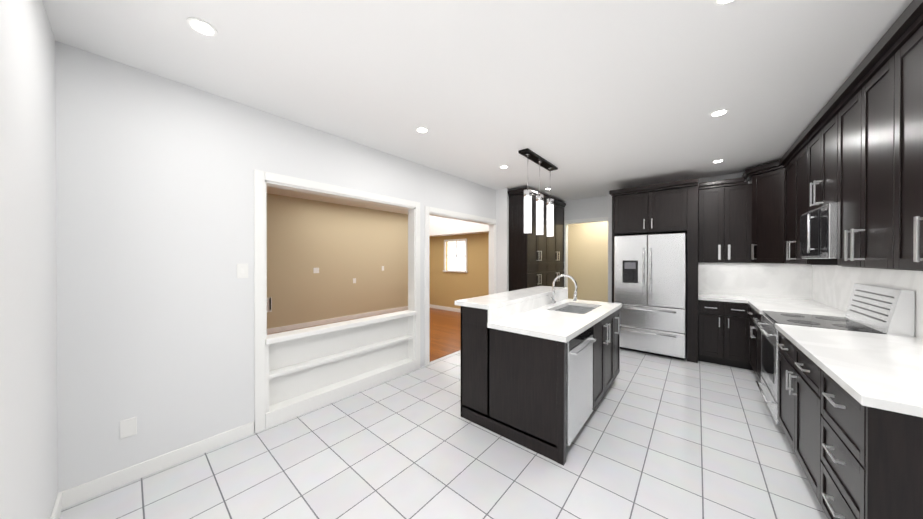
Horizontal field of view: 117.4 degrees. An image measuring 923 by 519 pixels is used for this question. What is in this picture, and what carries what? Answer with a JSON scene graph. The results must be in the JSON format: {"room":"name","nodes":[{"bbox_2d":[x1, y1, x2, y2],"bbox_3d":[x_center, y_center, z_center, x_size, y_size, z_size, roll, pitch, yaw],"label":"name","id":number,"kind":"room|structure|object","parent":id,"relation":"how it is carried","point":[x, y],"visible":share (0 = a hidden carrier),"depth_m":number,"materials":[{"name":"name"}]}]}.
{"room":"kitchen","nodes":[
{"label":"kitchen","id":0,"kind":"room"},
{"bbox_2d":[0,0,57,518],"bbox_3d":[-0.850,0.101,0.290,4.250,2.720,0.120,0,0,40],"label":"wall","id":1,"kind":"structure","parent":0,"point":[28,386],"depth_m":1.16,"materials":[{"name":"white paint"}]},
{"bbox_2d":[50,491,63,518],"bbox_3d":[-1.392,1.408,0.838,2.480,0.100,0.014,0,0,40],"label":"baseboard","id":2,"kind":"structure","parent":1,"relation":"attached to","point":[59,503],"depth_m":1.58,"materials":[{"name":"white wood"}]},
{"bbox_2d":[55,41,508,492],"bbox_3d":[-0.224,0.086,4.056,0.360,2.720,6.690,0,0,40],"label":"wall","id":3,"kind":"structure","parent":0,"point":[155,233],"depth_m":1.95,"materials":[{"name":"white paint"}]},
{"bbox_2d":[120,417,136,438],"bbox_3d":[-2.173,1.097,1.831,0.006,0.115,0.070,0,0,40],"label":"outlet","id":4,"kind":"object","parent":3,"relation":"attached to","point":[128,427],"visible":1,"depth_m":1.83,"materials":[{"name":"white plastic"}]},
{"bbox_2d":[64,421,253,507],"bbox_3d":[-2.027,1.404,1.997,0.017,0.100,0.910,0,0,40],"label":"baseboard","id":5,"kind":"structure","parent":3,"relation":"attached to","point":[85,491],"depth_m":1.90,"materials":[{"name":"white wood"}]},
{"bbox_2d":[237,263,247,277],"bbox_3d":[-1.784,0.093,2.287,0.010,0.120,0.075,0,0,40],"label":"light switch","id":6,"kind":"object","parent":3,"relation":"attached to","point":[242,270],"visible":1,"depth_m":2.29,"materials":[{"name":"white plastic"}]},
{"bbox_2d":[254,169,419,432],"bbox_3d":[-1.192,0.347,3.088,0.146,2.205,1.830,0,0,40],"label":"door frame","id":7,"kind":"structure","parent":3,"relation":"attached to","point":[263,180],"depth_m":2.43,"materials":[{"name":"white wood"}]},
{"bbox_2d":[425,206,495,365],"bbox_3d":[0.037,0.357,4.550,0.146,2.175,1.810,0,0,40],"label":"door frame","id":8,"kind":"structure","parent":3,"relation":"attached to","point":[431,211],"depth_m":4.13,"materials":[{"name":"white wood"}]},
{"bbox_2d":[266,193,407,328],"bbox_3d":[-3.139,0.078,6.245,0.120,2.720,6.290,0,0,40],"label":"wall","id":9,"kind":"structure","parent":0,"point":[340,246],"depth_m":6.36,"materials":[{"name":"beige paint"}]},
{"bbox_2d":[267,297,271,311],"bbox_3d":[-3.731,0.881,5.419,0.041,0.280,0.120,0,0,40],"label":"light switch","id":10,"kind":"object","parent":9,"relation":"attached to","point":[269,304],"visible":0.6,"depth_m":5.43,"materials":[{"name":"white"}]},
{"bbox_2d":[313,268,318,272],"bbox_3d":[-3.165,0.238,6.117,0.006,0.120,0.120,0,0,40],"label":"light switch","id":11,"kind":"object","parent":9,"relation":"attached to","point":[315,270],"depth_m":6.11,"materials":[{"name":"white plastic"}]},
{"bbox_2d":[267,306,407,333],"bbox_3d":[-3.087,1.388,6.206,0.017,0.100,6.050,0,0,40],"label":"baseboard","id":12,"kind":"structure","parent":9,"relation":"attached to","point":[308,324],"depth_m":6.36,"materials":[{"name":"white wood"}]},
{"bbox_2d":[267,308,460,359],"bbox_3d":[-1.815,1.492,5.137,3.580,0.100,6.290,0,0,40],"label":"floor","id":13,"kind":"structure","parent":0,"point":[445,332],"depth_m":5.61,"materials":[{"name":"brown wood"}]},
{"bbox_2d":[59,349,826,518],"bbox_3d":[1.706,1.499,3.288,4.190,0.100,7.990,0,0,40],"label":"floor","id":14,"kind":"structure","parent":0,"point":[659,437],"depth_m":1.98,"materials":[{"name":"white tile"}]},
{"bbox_2d":[265,310,416,428],"bbox_3d":[-1.187,1.064,3.085,0.170,0.772,1.676,0,0,40],"label":"built-in bookcase","id":15,"kind":"object","parent":14,"relation":"on","point":[308,369],"visible":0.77,"depth_m":2.93,"materials":[{"name":"white wood"}]},
{"bbox_2d":[508,191,547,290],"bbox_3d":[1.176,0.136,5.346,0.600,2.610,0.900,0,0,40],"label":"tall cabinet","id":16,"kind":"object","parent":14,"relation":"on","point":[535,260],"depth_m":4.98,"materials":[{"name":"black wood"}]},
{"bbox_2d":[461,294,621,465],"bbox_3d":[0.953,0.935,2.949,1.012,1.030,1.794,0,0,40],"label":"kitchen island","id":17,"kind":"object","parent":14,"relation":"on","point":[540,368],"depth_m":2.31,"materials":[{"name":"black wood"}]},
{"bbox_2d":[455,286,550,309],"bbox_3d":[0.685,0.399,3.188,0.390,0.040,1.870,0,0,40],"label":"island countertop","id":18,"kind":"structure","parent":17,"relation":"on","point":[485,302],"depth_m":2.74,"materials":[{"name":"white stone"}]},
{"bbox_2d":[487,322,566,341],"bbox_3d":[1.071,0.551,2.864,0.660,0.040,1.870,0,0,40],"label":"island countertop","id":19,"kind":"structure","parent":17,"relation":"on","point":[490,325],"depth_m":2.12,"materials":[{"name":"white stone"}]},
{"bbox_2d":[551,274,576,297],"bbox_3d":[1.149,0.349,3.175,0.299,0.362,0.105,0,0,40],"label":"faucet","id":20,"kind":"object","parent":19,"relation":"on","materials":[{"name":"silver metal"}]},
{"bbox_2d":[548,199,563,286],"bbox_3d":[1.750,0.134,6.028,0.600,2.610,0.882,0,0,40],"label":"tall cabinet","id":21,"kind":"object","parent":14,"relation":"on","point":[556,243],"depth_m":5.85,"materials":[{"name":"black wood"}]},
{"bbox_2d":[614,233,686,359],"bbox_3d":[3.014,0.535,4.483,0.900,1.820,0.791,0,0,40],"label":"fridge","id":22,"kind":"object","parent":14,"relation":"on","point":[650,283],"visible":0.88,"depth_m":4.19,"materials":[{"name":"silver metal"}]},
{"bbox_2d":[609,178,697,362],"bbox_3d":[3.067,0.160,4.502,1.115,2.570,0.728,0,0,40],"label":"surround","id":23,"kind":"object","parent":14,"relation":"on","point":[667,208],"visible":0.96,"depth_m":4.12,"materials":[{"name":"black wood"}]},
{"bbox_2d":[698,299,745,368],"bbox_3d":[3.713,1.006,3.995,0.526,0.880,0.676,0,0,40],"label":"base cabinet","id":24,"kind":"object","parent":14,"relation":"on","point":[721,323],"depth_m":3.79,"materials":[{"name":"black wood"}]},
{"bbox_2d":[698,291,825,306],"bbox_3d":[3.970,0.547,3.809,1.156,0.040,0.628,0,0,40],"label":"countertop","id":25,"kind":"structure","parent":24,"relation":"on","point":[733,298],"depth_m":3.79,"materials":[{"name":"white stone"}]},
{"bbox_2d":[746,299,845,316],"bbox_3d":[3.662,0.550,3.065,0.668,0.040,0.908,0,0,40],"label":"countertop","id":26,"kind":"structure","parent":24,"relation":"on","point":[802,308],"depth_m":3.04,"materials":[{"name":"white stone"}]},
{"bbox_2d":[777,335,813,482],"bbox_3d":[2.547,1.015,1.726,0.650,0.880,1.052,0,0,40],"label":"base cabinet","id":27,"kind":"object","parent":14,"relation":"on","point":[795,372],"depth_m":1.90,"materials":[{"name":"black wood"}]},
{"bbox_2d":[746,303,847,384],"bbox_3d":[3.665,1.010,3.083,0.685,0.880,0.938,0,0,40],"label":"base cabinet","id":28,"kind":"object","parent":14,"relation":"on","point":[753,333],"depth_m":3.32,"materials":[{"name":"black wood"}]},
{"bbox_2d":[754,283,914,424],"bbox_3d":[3.099,0.835,2.447,0.695,1.235,0.756,0,0,40],"label":"range","id":29,"kind":"object","parent":14,"relation":"on","point":[879,309],"visible":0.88,"depth_m":2.35,"materials":[{"name":"silver metal"}]},
{"bbox_2d":[810,367,922,518],"bbox_3d":[2.051,1.017,1.136,0.650,0.880,0.603,0,0,40],"label":"base cabinet","id":30,"kind":"object","parent":14,"relation":"on","point":[850,411],"depth_m":1.14,"materials":[{"name":"black wood"}]},
{"bbox_2d":[775,323,922,418],"bbox_3d":[2.358,0.556,1.513,0.668,0.040,1.618,0,0,40],"label":"countertop","id":31,"kind":"structure","parent":30,"relation":"on","point":[880,372],"depth_m":1.46,"materials":[{"name":"white stone"}]},
{"bbox_2d":[429,233,488,308],"bbox_3d":[0.147,0.073,7.512,3.520,2.720,0.120,0,0,40],"label":"wall","id":32,"kind":"structure","parent":0,"point":[448,289],"depth_m":7.61,"materials":[{"name":"brown paint"}]},
{"bbox_2d":[430,304,460,312],"bbox_3d":[0.161,1.383,7.418,3.370,0.100,0.014,0,0,40],"label":"baseboard","id":33,"kind":"structure","parent":32,"relation":"attached to","point":[431,306],"depth_m":7.92,"materials":[{"name":"white wood"}]},
{"bbox_2d":[443,238,467,272],"bbox_3d":[-0.152,-0.098,7.715,0.880,0.920,0.145,0,0,40],"label":"dining room window","id":34,"kind":"structure","parent":32,"relation":"in","point":[457,255],"depth_m":7.74,"materials":[{"name":"white glass"}]},
{"bbox_2d":[429,215,488,236],"bbox_3d":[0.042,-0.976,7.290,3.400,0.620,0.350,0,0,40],"label":"ceiling","id":35,"kind":"structure","parent":0,"point":[440,226],"depth_m":7.32,"materials":[{"name":"white paint"}]},
{"bbox_2d":[42,0,912,214],"bbox_3d":[0.336,-1.325,4.429,7.770,0.100,7.990,0,0,40],"label":"ceiling","id":36,"kind":"structure","parent":0,"point":[592,98],"depth_m":1.88,"materials":[{"name":"white paint"}]},
{"bbox_2d":[187,17,217,36],"bbox_3d":[-1.407,-1.260,1.524,0.124,0.008,0.124,0,0,40],"label":"recessed light","id":37,"kind":"object","parent":36,"relation":"in","point":[201,26],"visible":1,"depth_m":1.52,"materials":[{"name":"white"}]},
{"bbox_2d":[416,127,428,132],"bbox_3d":[-0.384,-1.264,2.741,0.124,0.008,0.124,0,0,40],"label":"recessed light","id":38,"kind":"object","parent":36,"relation":"in","point":[422,129],"visible":1,"depth_m":2.73,"materials":[{"name":"white"}]},
{"bbox_2d":[518,148,557,170],"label":"pendant light","id":39,"kind":"object","parent":36,"relation":"hanging from","point":[536,158],"depth_m":3.48,"materials":[{"name":"brown metal"}]},
{"bbox_2d":[524,180,553,236],"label":"pendant light","id":40,"kind":"object","parent":39,"relation":"hanging from","point":[528,192],"depth_m":3.54,"materials":[{"name":"white glass"}]},
{"bbox_2d":[711,159,723,162],"bbox_3d":[3.308,-1.268,3.622,0.124,0.008,0.124,0,0,40],"label":"recessed light","id":41,"kind":"object","parent":36,"relation":"in","point":[717,161],"visible":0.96,"depth_m":3.62,"materials":[{"name":"white"}]},
{"bbox_2d":[709,109,728,116],"bbox_3d":[2.220,-1.263,2.420,0.124,0.008,0.124,0,0,40],"label":"recessed light","id":42,"kind":"object","parent":36,"relation":"in","point":[718,112],"visible":1,"depth_m":2.41,"materials":[{"name":"white"}]},
{"bbox_2d":[713,0,735,5],"bbox_3d":[1.278,-1.259,1.331,0.124,0.008,0.124,0,0,40],"label":"recessed light","id":43,"kind":"object","parent":36,"relation":"in","point":[720,2],"visible":1,"depth_m":1.37,"materials":[{"name":"white"}]},
{"bbox_2d":[487,310,490,321],"bbox_3d":[0.823,0.475,3.069,0.015,0.110,1.855,0,0,40],"label":"backsplash","id":44,"kind":"structure","parent":0,"relation":"attached to","point":[488,311],"depth_m":2.36,"materials":[{"name":"white stone"}]},
{"bbox_2d":[562,196,607,223],"bbox_3d":[2.487,0.079,6.068,1.680,2.720,0.120,0,0,40],"label":"wall","id":45,"kind":"structure","parent":0,"point":[593,207],"depth_m":5.88,"materials":[{"name":"white paint"}]},
{"bbox_2d":[568,221,607,301],"bbox_3d":[3.277,0.075,7.102,1.800,2.720,0.120,0,0,40],"label":"wall","id":46,"kind":"structure","parent":0,"point":[588,257],"depth_m":7.07,"materials":[{"name":"beige paint"}]},
{"bbox_2d":[608,172,748,302],"bbox_3d":[3.854,0.084,4.579,2.570,2.720,0.400,0,0,40],"label":"wall","id":47,"kind":"structure","parent":0,"point":[721,177],"depth_m":5.22,"materials":[{"name":"white paint"}]},
{"bbox_2d":[564,217,607,298],"bbox_3d":[2.626,0.292,5.862,1.070,2.295,0.016,0,0,40],"label":"door frame","id":48,"kind":"structure","parent":47,"relation":"attached to","point":[566,223],"depth_m":6.16,"materials":[{"name":"white"}]},
{"bbox_2d":[698,184,729,262],"bbox_3d":[3.745,-0.509,4.176,0.335,1.110,0.350,0,0,40],"label":"upper cabinet","id":49,"kind":"object","parent":47,"relation":"attached to","point":[713,199],"depth_m":4.04,"materials":[{"name":"black wood"}]},
{"bbox_2d":[730,180,745,262],"bbox_3d":[3.914,-0.509,4.034,0.336,1.110,0.350,0,0,40],"label":"upper cabinet","id":50,"kind":"object","parent":47,"relation":"attached to","point":[737,190],"depth_m":3.88,"materials":[{"name":"black wood"}]},
{"bbox_2d":[698,263,809,298],"bbox_3d":[4.167,0.287,4.043,1.156,0.478,0.016,0,0,40],"label":"backsplash","id":51,"kind":"structure","parent":47,"relation":"attached to","point":[776,280],"depth_m":4.00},
{"bbox_2d":[742,164,777,262],"bbox_3d":[4.151,-0.557,3.634,0.658,1.210,0.656,0,0,40],"label":"upper cabinet","id":52,"kind":"object","parent":47,"relation":"attached to","point":[762,188],"depth_m":3.67,"materials":[{"name":"black wood"}]},
{"bbox_2d":[810,265,922,338],"bbox_3d":[3.342,0.294,2.176,0.016,0.478,3.902,0,0,40],"label":"backsplash","id":53,"kind":"structure","parent":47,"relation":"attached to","point":[832,285],"depth_m":2.72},
{"bbox_3d":[2.716,0.097,1.322,0.120,2.720,6.290,0,0,40],"label":"wall","id":54,"kind":"structure","parent":0,"visible":0},
{"bbox_2d":[778,136,829,264],"bbox_3d":[3.770,-0.555,2.973,0.391,1.210,1.036,0,0,40],"label":"upper cabinet","id":55,"kind":"object","parent":54,"relation":"attached to","point":[792,170],"depth_m":3.14,"materials":[{"name":"black wood"}]},
{"bbox_2d":[806,108,833,212],"bbox_3d":[3.246,-0.799,2.317,0.350,0.716,0.756,0,0,40],"label":"upper cabinet","id":56,"kind":"object","parent":54,"relation":"attached to","point":[820,142],"depth_m":2.42,"materials":[{"name":"black wood"}]},
{"bbox_2d":[800,202,837,258],"bbox_3d":[3.207,-0.222,2.352,0.453,0.430,0.756,0,0,40],"label":"microwave","id":57,"kind":"object","parent":56,"relation":"attached to","point":[819,233],"visible":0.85,"depth_m":2.32,"materials":[{"name":"silver metal"}]},
{"bbox_2d":[830,56,881,268],"bbox_3d":[2.744,-0.550,1.721,0.350,1.210,0.917,0,0,40],"label":"upper cabinet","id":58,"kind":"object","parent":54,"relation":"attached to","point":[855,150],"depth_m":1.83,"materials":[{"name":"black wood"}]},
{"bbox_2d":[882,8,922,270],"bbox_3d":[2.247,-0.548,1.130,0.350,1.210,0.856,0,0,40],"label":"upper cabinet","id":59,"kind":"object","parent":54,"relation":"attached to","point":[902,63],"depth_m":1.46,"materials":[{"name":"black wood"}]}
]}

